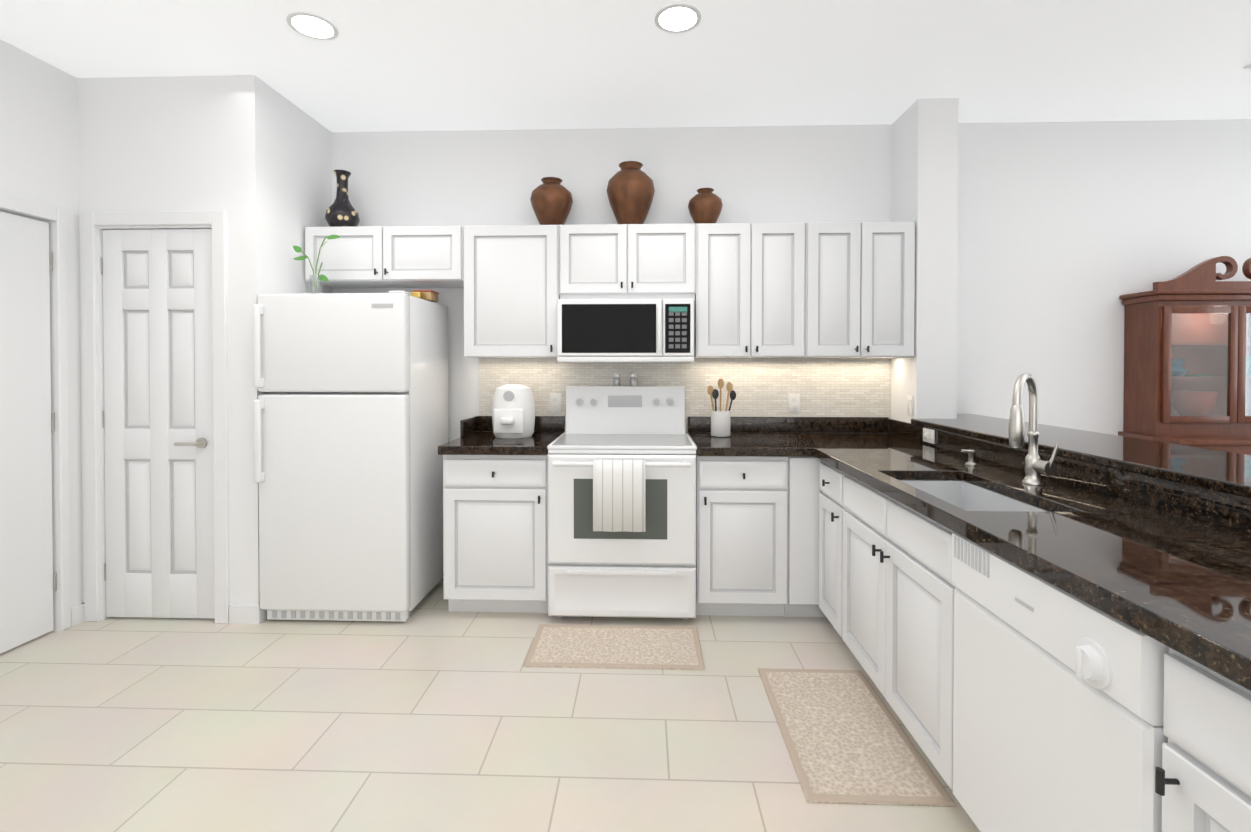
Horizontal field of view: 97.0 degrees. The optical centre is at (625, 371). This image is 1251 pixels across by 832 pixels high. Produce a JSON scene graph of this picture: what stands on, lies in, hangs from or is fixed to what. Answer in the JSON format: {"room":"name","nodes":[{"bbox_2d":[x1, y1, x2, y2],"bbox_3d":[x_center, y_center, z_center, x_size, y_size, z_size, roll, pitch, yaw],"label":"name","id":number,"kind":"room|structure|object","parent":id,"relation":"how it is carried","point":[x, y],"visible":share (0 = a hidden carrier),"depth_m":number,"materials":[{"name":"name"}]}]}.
{"room":"kitchen","nodes":[
{"label":"kitchen","id":0,"kind":"room"},
{"bbox_2d":[0,39,82,630],"bbox_3d":[-2.984,-0.077,0.035,0.100,2.820,5.940,0,1,2],"label":"wall","id":1,"kind":"structure","parent":0,"point":[38,130],"depth_m":2.76,"materials":[{"name":"white paint"}]},
{"bbox_2d":[0,211,56,653],"bbox_3d":[-2.884,0.282,2.409,0.041,2.026,0.714,0,1,2],"label":"door","id":2,"kind":"structure","parent":1,"relation":"in","point":[28,583],"depth_m":2.64,"materials":[{"name":"white paint"}]},
{"bbox_2d":[0,192,229,630],"bbox_3d":[-2.457,0.244,2.484,0.788,2.125,1.015,0,1,2],"label":"door frame","id":3,"kind":"structure","parent":1,"relation":"attached to","point":[94,225],"depth_m":2.85,"materials":[{"name":"white paint"}]},
{"bbox_2d":[77,75,272,605],"bbox_3d":[-2.366,-0.109,2.925,0.940,2.820,0.120,0,1,2],"label":"wall","id":4,"kind":"structure","parent":0,"point":[251,155],"depth_m":2.86,"materials":[{"name":"white paint"}]},
{"bbox_2d":[101,229,214,617],"bbox_3d":[-2.438,0.276,2.872,0.605,2.028,0.093,0,1,2],"label":"pantry door","id":5,"kind":"structure","parent":4,"relation":"in","point":[157,416],"depth_m":2.89,"materials":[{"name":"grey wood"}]},
{"bbox_2d":[273,89,332,293],"bbox_3d":[-1.948,-0.113,3.311,0.130,2.820,0.680,0,1,2],"label":"wall","id":6,"kind":"structure","parent":0,"point":[302,146],"depth_m":3.17,"materials":[{"name":"white paint"}]},
{"bbox_2d":[254,605,266,623],"bbox_3d":[-1.881,1.253,3.208,0.012,0.090,0.712,0,1,2],"label":"baseboard","id":7,"kind":"structure","parent":6,"relation":"attached to","point":[260,615],"depth_m":2.85,"materials":[{"name":"white paint"}]},
{"bbox_2d":[0,578,979,831],"bbox_3d":[1.088,1.361,0.202,8.230,0.060,6.720,0,1,2],"label":"floor","id":8,"kind":"structure","parent":0,"point":[432,713],"depth_m":2.01,"materials":[{"name":"tile"}]},
{"bbox_2d":[253,291,448,621],"bbox_3d":[-1.489,0.444,3.112,0.770,1.712,0.680,0,1,2],"label":"refrigerator","id":9,"kind":"object","parent":8,"relation":"on","point":[351,421],"visible":0.98,"depth_m":2.82,"materials":[{"name":"white metal"}]},
{"bbox_2d":[293,235,340,292],"bbox_3d":[-1.713,-0.587,3.068,0.284,0.348,0.090,0,1,2],"label":"plant","id":10,"kind":"object","parent":9,"relation":"on","point":[297,249],"visible":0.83,"depth_m":3.07,"materials":[{"name":"green plant"}]},
{"bbox_2d":[410,290,427,300],"bbox_3d":[-1.178,-0.429,3.141,0.060,0.032,0.080,0,1,2],"label":"box","id":11,"kind":"object","parent":9,"relation":"on","point":[421,294],"depth_m":3.14,"materials":[{"name":"brown wood"}]},
{"bbox_2d":[423,290,438,301],"bbox_3d":[-1.174,-0.443,3.261,0.110,0.055,0.130,0,1,2],"label":"box","id":12,"kind":"object","parent":9,"relation":"on","point":[430,295],"depth_m":3.24,"materials":[{"name":"beige cardboard"}]},
{"bbox_2d":[443,453,548,612],"bbox_3d":[-0.674,0.861,3.186,0.556,0.875,0.662,0,1,2],"label":"base cabinet","id":13,"kind":"object","parent":8,"relation":"on","point":[495,533],"visible":0.92,"depth_m":2.89,"materials":[{"name":"white wood"}]},
{"bbox_2d":[523,624,704,669],"bbox_3d":[-0.045,1.299,2.624,0.800,0.010,0.385,0,1,2],"label":"area rug","id":14,"kind":"object","parent":8,"relation":"on","point":[621,647],"visible":1,"depth_m":2.60,"materials":[{"name":"beige fabric"}]},
{"bbox_2d":[547,386,696,619],"bbox_3d":[-0.011,0.697,3.074,0.766,1.205,0.681,0,1,2],"label":"range","id":15,"kind":"object","parent":8,"relation":"on","point":[621,501],"visible":1,"depth_m":2.83,"materials":[{"name":"white metal"}]},
{"bbox_2d":[613,373,619,385],"bbox_3d":[-0.053,0.050,3.374,0.043,0.083,0.043,0,1,-10],"label":"shaker","id":16,"kind":"object","parent":15,"relation":"on","point":[616,383],"depth_m":3.36,"materials":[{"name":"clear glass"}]},
{"bbox_2d":[593,460,645,531],"bbox_3d":[-0.030,0.618,2.768,0.261,0.351,0.070,0,1,2],"label":"towel","id":17,"kind":"object","parent":15,"relation":"hanging from","point":[619,486],"depth_m":2.74,"materials":[{"name":"white fabric"}]},
{"bbox_2d":[630,373,636,385],"bbox_3d":[0.047,0.050,3.371,0.043,0.083,0.043,0,1,-10],"label":"shaker","id":18,"kind":"object","parent":15,"relation":"on","point":[632,382],"depth_m":3.36,"materials":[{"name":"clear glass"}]},
{"bbox_2d":[696,453,787,616],"bbox_3d":[0.614,0.862,3.142,0.469,0.875,0.662,0,1,2],"label":"base cabinet","id":19,"kind":"object","parent":8,"relation":"on","point":[741,535],"visible":0.94,"depth_m":2.85,"materials":[{"name":"white wood"}]},
{"bbox_2d":[784,457,825,616],"bbox_3d":[1.241,0.862,3.139,0.780,0.875,0.626,0,1,2],"label":"base cabinet","id":20,"kind":"object","parent":8,"relation":"on","point":[804,491],"visible":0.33,"depth_m":2.84,"materials":[{"name":"white wood"}]},
{"bbox_2d":[819,461,846,636],"bbox_3d":[1.278,0.867,2.644,0.672,0.875,0.333,0,1,2],"label":"base cabinet","id":21,"kind":"object","parent":8,"relation":"on","point":[831,508],"visible":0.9,"depth_m":2.63,"materials":[{"name":"white wood"}]},
{"bbox_2d":[758,668,955,806],"bbox_3d":[0.788,1.306,2.046,0.445,0.010,0.735,0,1,2],"label":"area rug","id":22,"kind":"object","parent":8,"relation":"on","point":[846,739],"visible":1,"depth_m":1.94,"materials":[{"name":"beige fabric"}]},
{"bbox_2d":[842,474,954,789],"bbox_3d":[1.257,0.874,2.026,0.672,0.875,0.898,0,1,2],"label":"base cabinet","id":23,"kind":"object","parent":8,"relation":"on","point":[898,589],"visible":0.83,"depth_m":1.90,"materials":[{"name":"white wood"}]},
{"bbox_2d":[952,531,1168,831],"bbox_3d":[1.226,0.882,1.265,0.682,0.875,0.615,0,1,2],"label":"dishwasher","id":24,"kind":"object","parent":8,"relation":"on","point":[1058,704],"visible":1,"depth_m":1.21,"materials":[{"name":"white"}]},
{"bbox_2d":[1118,256,1250,454],"bbox_3d":[3.466,0.326,3.172,0.930,1.947,0.390,0,1,2],"label":"hutch","id":25,"kind":"object","parent":8,"relation":"on","point":[1187,358],"visible":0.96,"depth_m":3.15,"materials":[{"name":"brown wood"}]},
{"bbox_2d":[1155,647,1250,831],"bbox_3d":[1.212,0.888,0.692,0.672,0.875,0.518,0,1,2],"label":"base cabinet","id":26,"kind":"object","parent":8,"relation":"on","point":[1203,779],"visible":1,"depth_m":0.88,"materials":[{"name":"white wood"}]},
{"bbox_3d":[1.185,0.897,-0.092,0.672,0.875,1.048,0,1,2],"label":"base cabinet","id":27,"kind":"object","parent":8,"relation":"on","visible":0},
{"bbox_2d":[438,432,563,454],"bbox_3d":[-0.680,0.407,3.175,0.568,0.045,0.633,0,1,2],"label":"countertop","id":28,"kind":"structure","parent":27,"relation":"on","point":[477,443],"depth_m":2.89,"materials":[{"name":"brown stone"}]},
{"bbox_2d":[492,384,534,438],"bbox_3d":[-0.660,0.231,3.236,0.250,0.305,0.300,0,1,2],"label":"air fryer","id":29,"kind":"object","parent":28,"relation":"on","point":[513,411],"visible":1,"depth_m":3.15,"materials":[{"name":"white plastic"}]},
{"bbox_2d":[688,432,809,456],"bbox_3d":[0.667,0.408,3.128,0.576,0.045,0.637,0,1,2],"label":"countertop","id":30,"kind":"structure","parent":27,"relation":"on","point":[737,444],"depth_m":2.89,"materials":[{"name":"brown stone"}]},
{"bbox_2d":[707,379,735,436],"bbox_3d":[0.570,0.213,3.269,0.173,0.340,0.116,0,1,2],"label":"utensil crock","id":31,"kind":"object","parent":30,"relation":"on","point":[720,423],"visible":1,"depth_m":3.24,"materials":[{"name":"white ceramic"}]},
{"bbox_2d":[794,433,1250,690],"bbox_3d":[1.239,0.427,1.402,0.668,0.045,4.048,0,1,2],"label":"countertop","id":32,"kind":"structure","parent":27,"relation":"on","point":[1180,583],"depth_m":1.32,"materials":[{"name":"brown stone"}]},
{"bbox_2d":[961,449,977,465],"bbox_3d":[1.438,0.360,2.321,0.068,0.067,0.044,0,1,2],"label":"soap dispenser","id":33,"kind":"object","parent":32,"relation":"on","point":[971,459],"visible":1,"depth_m":2.31,"materials":[{"name":"silver metal"}]},
{"bbox_2d":[900,480,1048,511],"bbox_3d":[1.161,0.530,1.897,0.370,0.184,0.650,0,1,2],"label":"sink","id":34,"kind":"object","parent":32,"relation":"in","point":[965,495],"visible":0.02,"depth_m":2.15,"materials":[{"name":"white ceramic"}]},
{"bbox_2d":[1008,373,1058,484],"bbox_3d":[1.390,0.201,1.919,0.179,0.393,0.146,0,1,2],"label":"faucet","id":35,"kind":"object","parent":32,"relation":"on","point":[1036,466],"visible":1,"depth_m":1.91,"materials":[{"name":"silver metal"}]},
{"bbox_2d":[0,0,1250,131],"bbox_3d":[1.088,-1.519,0.171,8.230,0.060,6.720,0,1,2],"label":"ceiling","id":36,"kind":"structure","parent":0,"point":[411,65],"depth_m":2.67,"materials":[{"name":"white paint"}]},
{"bbox_2d":[286,12,338,40],"bbox_3d":[-1.371,-1.511,2.429,0.199,0.004,0.199,0,1,-37],"label":"recessed light","id":37,"kind":"object","parent":36,"relation":"in","point":[313,26],"depth_m":2.42,"materials":[{"name":"white glass"}]},
{"bbox_2d":[654,4,700,32],"bbox_3d":[0.224,-1.510,2.375,0.199,0.004,0.199,0,1,-37],"label":"recessed light","id":38,"kind":"object","parent":36,"relation":"in","point":[678,18],"depth_m":2.37,"materials":[{"name":"white glass"}]},
{"bbox_2d":[1243,63,1250,68],"bbox_3d":[3.329,-1.508,2.672,0.520,0.016,0.150,0,1,2],"label":"ceiling vent","id":39,"kind":"object","parent":36,"relation":"in","point":[1247,66],"visible":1,"depth_m":2.74,"materials":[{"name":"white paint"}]},
{"bbox_2d":[332,119,1250,441],"bbox_3d":[1.670,-0.115,3.479,7.290,2.820,0.100,0,1,2],"label":"wall","id":40,"kind":"structure","parent":0,"point":[1068,233],"depth_m":3.40,"materials":[{"name":"white paint"}]},
{"bbox_2d":[305,226,463,287],"bbox_3d":[-1.401,-0.687,3.346,0.931,0.317,0.357,0,1,2],"label":"upper cabinet","id":41,"kind":"object","parent":40,"relation":"attached to","point":[392,257],"visible":1,"depth_m":3.21,"materials":[{"name":"white wood"}]},
{"bbox_2d":[325,170,359,226],"bbox_3d":[-1.725,-1.029,3.374,0.190,0.365,0.190,0,1,2],"label":"floral vase","id":42,"kind":"object","parent":41,"relation":"on","point":[341,211],"visible":0.85,"depth_m":3.33,"materials":[{"name":"black ceramic"}]},
{"bbox_2d":[463,225,559,357],"bbox_3d":[-0.657,-0.463,3.323,0.555,0.763,0.357,0,1,2],"label":"upper cabinet","id":43,"kind":"object","parent":40,"relation":"attached to","point":[511,285],"visible":0.98,"depth_m":3.18,"materials":[{"name":"white wood"}]},
{"bbox_2d":[530,177,572,224],"bbox_3d":[-0.446,-0.999,3.341,0.256,0.305,0.256,0,1,2],"label":"copper vase","id":44,"kind":"object","parent":43,"relation":"on","point":[551,199],"visible":0.83,"depth_m":3.26,"materials":[{"name":"brown ceramic"}]},
{"bbox_2d":[472,416,564,432],"bbox_3d":[-0.669,0.332,3.500,0.568,0.098,0.023,0,1,2],"label":"backsplash","id":45,"kind":"structure","parent":40,"relation":"attached to","point":[479,423],"depth_m":3.49,"materials":[{"name":"black stone"}]},
{"bbox_2d":[559,224,695,300],"bbox_3d":[0.014,-0.625,3.299,0.784,0.440,0.357,0,1,2],"label":"upper cabinet","id":46,"kind":"object","parent":40,"relation":"attached to","point":[627,261],"visible":0.96,"depth_m":3.16,"materials":[{"name":"white wood"}]},
{"bbox_2d":[557,299,693,361],"bbox_3d":[0.005,-0.228,3.254,0.762,0.348,0.440,0,1,2],"label":"microwave","id":47,"kind":"object","parent":46,"relation":"attached to","point":[625,330],"visible":1,"depth_m":3.06,"materials":[{"name":"white metal"}]},
{"bbox_2d":[607,161,654,223],"bbox_3d":[0.031,-1.041,3.324,0.290,0.390,0.290,0,1,2],"label":"copper vase","id":48,"kind":"object","parent":46,"relation":"on","point":[630,190],"visible":0.79,"depth_m":3.23,"materials":[{"name":"brown ceramic"}]},
{"bbox_2d":[479,358,890,432],"bbox_3d":[0.356,0.167,3.472,2.574,0.498,0.007,0,1,2],"label":"tile backsplash","id":49,"kind":"structure","parent":40,"relation":"attached to","point":[834,387],"depth_m":3.46,"materials":[{"name":"tile"}]},
{"bbox_2d":[550,393,560,411],"bbox_3d":[-0.441,0.198,3.492,0.070,0.115,0.008,0,1,2],"label":"electrical outlet plate","id":50,"kind":"object","parent":49,"relation":"attached to","point":[555,399],"depth_m":3.49,"materials":[{"name":"white plastic"}]},
{"bbox_2d":[788,394,799,411],"bbox_3d":[1.048,0.198,3.441,0.070,0.115,0.008,0,1,2],"label":"electrical outlet plate","id":51,"kind":"object","parent":49,"relation":"attached to","point":[793,406],"depth_m":3.44,"materials":[{"name":"white plastic"}]},
{"bbox_2d":[694,223,804,357],"bbox_3d":[0.716,-0.463,3.277,0.616,0.763,0.357,0,1,2],"label":"upper cabinet","id":52,"kind":"object","parent":40,"relation":"attached to","point":[749,301],"visible":0.98,"depth_m":3.13,"materials":[{"name":"white wood"}]},
{"bbox_2d":[688,188,722,223],"bbox_3d":[0.477,-0.963,3.310,0.206,0.235,0.206,0,1,2],"label":"copper vase","id":53,"kind":"object","parent":52,"relation":"on","point":[705,205],"visible":0.79,"depth_m":3.24,"materials":[{"name":"brown ceramic"}]},
{"bbox_2d":[688,416,883,432],"bbox_3d":[0.993,0.333,3.446,1.206,0.098,0.020,0,1,2],"label":"backsplash","id":54,"kind":"structure","parent":40,"relation":"attached to","point":[695,423],"depth_m":3.43,"materials":[{"name":"black stone"}]},
{"bbox_2d":[799,222,914,357],"bbox_3d":[1.330,-0.463,3.256,0.609,0.763,0.357,0,1,2],"label":"upper cabinet","id":55,"kind":"object","parent":40,"relation":"attached to","point":[859,289],"visible":1,"depth_m":3.11,"materials":[{"name":"white wood"}]},
{"bbox_2d":[890,98,958,422],"bbox_3d":[1.748,-0.112,3.261,0.220,2.820,0.330,0,1,2],"label":"column","id":56,"kind":"structure","parent":0,"point":[925,165],"depth_m":3.09,"materials":[{"name":"white paint"}]},
{"bbox_2d":[907,395,912,415],"bbox_3d":[1.630,0.196,3.173,0.008,0.115,0.070,0,1,2],"label":"electrical outlet plate","id":57,"kind":"object","parent":56,"relation":"attached to","point":[909,398],"depth_m":3.17,"materials":[{"name":"white plastic"}]},
{"bbox_3d":[1.678,0.818,1.212,0.220,1.004,3.790,0,1,2],"label":"wall","id":58,"kind":"structure","parent":0,"visible":0},
{"bbox_2d":[884,417,1250,533],"bbox_3d":[1.561,0.355,1.401,0.023,0.098,4.069,0,1,2],"label":"backsplash","id":59,"kind":"structure","parent":58,"relation":"attached to","point":[1232,511],"depth_m":1.75,"materials":[{"name":"black stone"}]},
{"bbox_2d":[923,428,934,443],"bbox_3d":[1.601,0.340,2.923,0.008,0.073,0.115,0,1,2],"label":"electrical outlet plate","id":60,"kind":"object","parent":59,"relation":"attached to","point":[928,434],"depth_m":2.91,"materials":[{"name":"white plastic"}]},
{"bbox_2d":[911,414,1250,497],"bbox_3d":[1.801,0.298,1.366,0.525,0.030,4.118,0,1,2],"label":"bar","id":61,"kind":"object","parent":58,"relation":"on","point":[1223,471],"visible":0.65,"depth_m":1.89,"materials":[{"name":"brown stone"}]}
]}

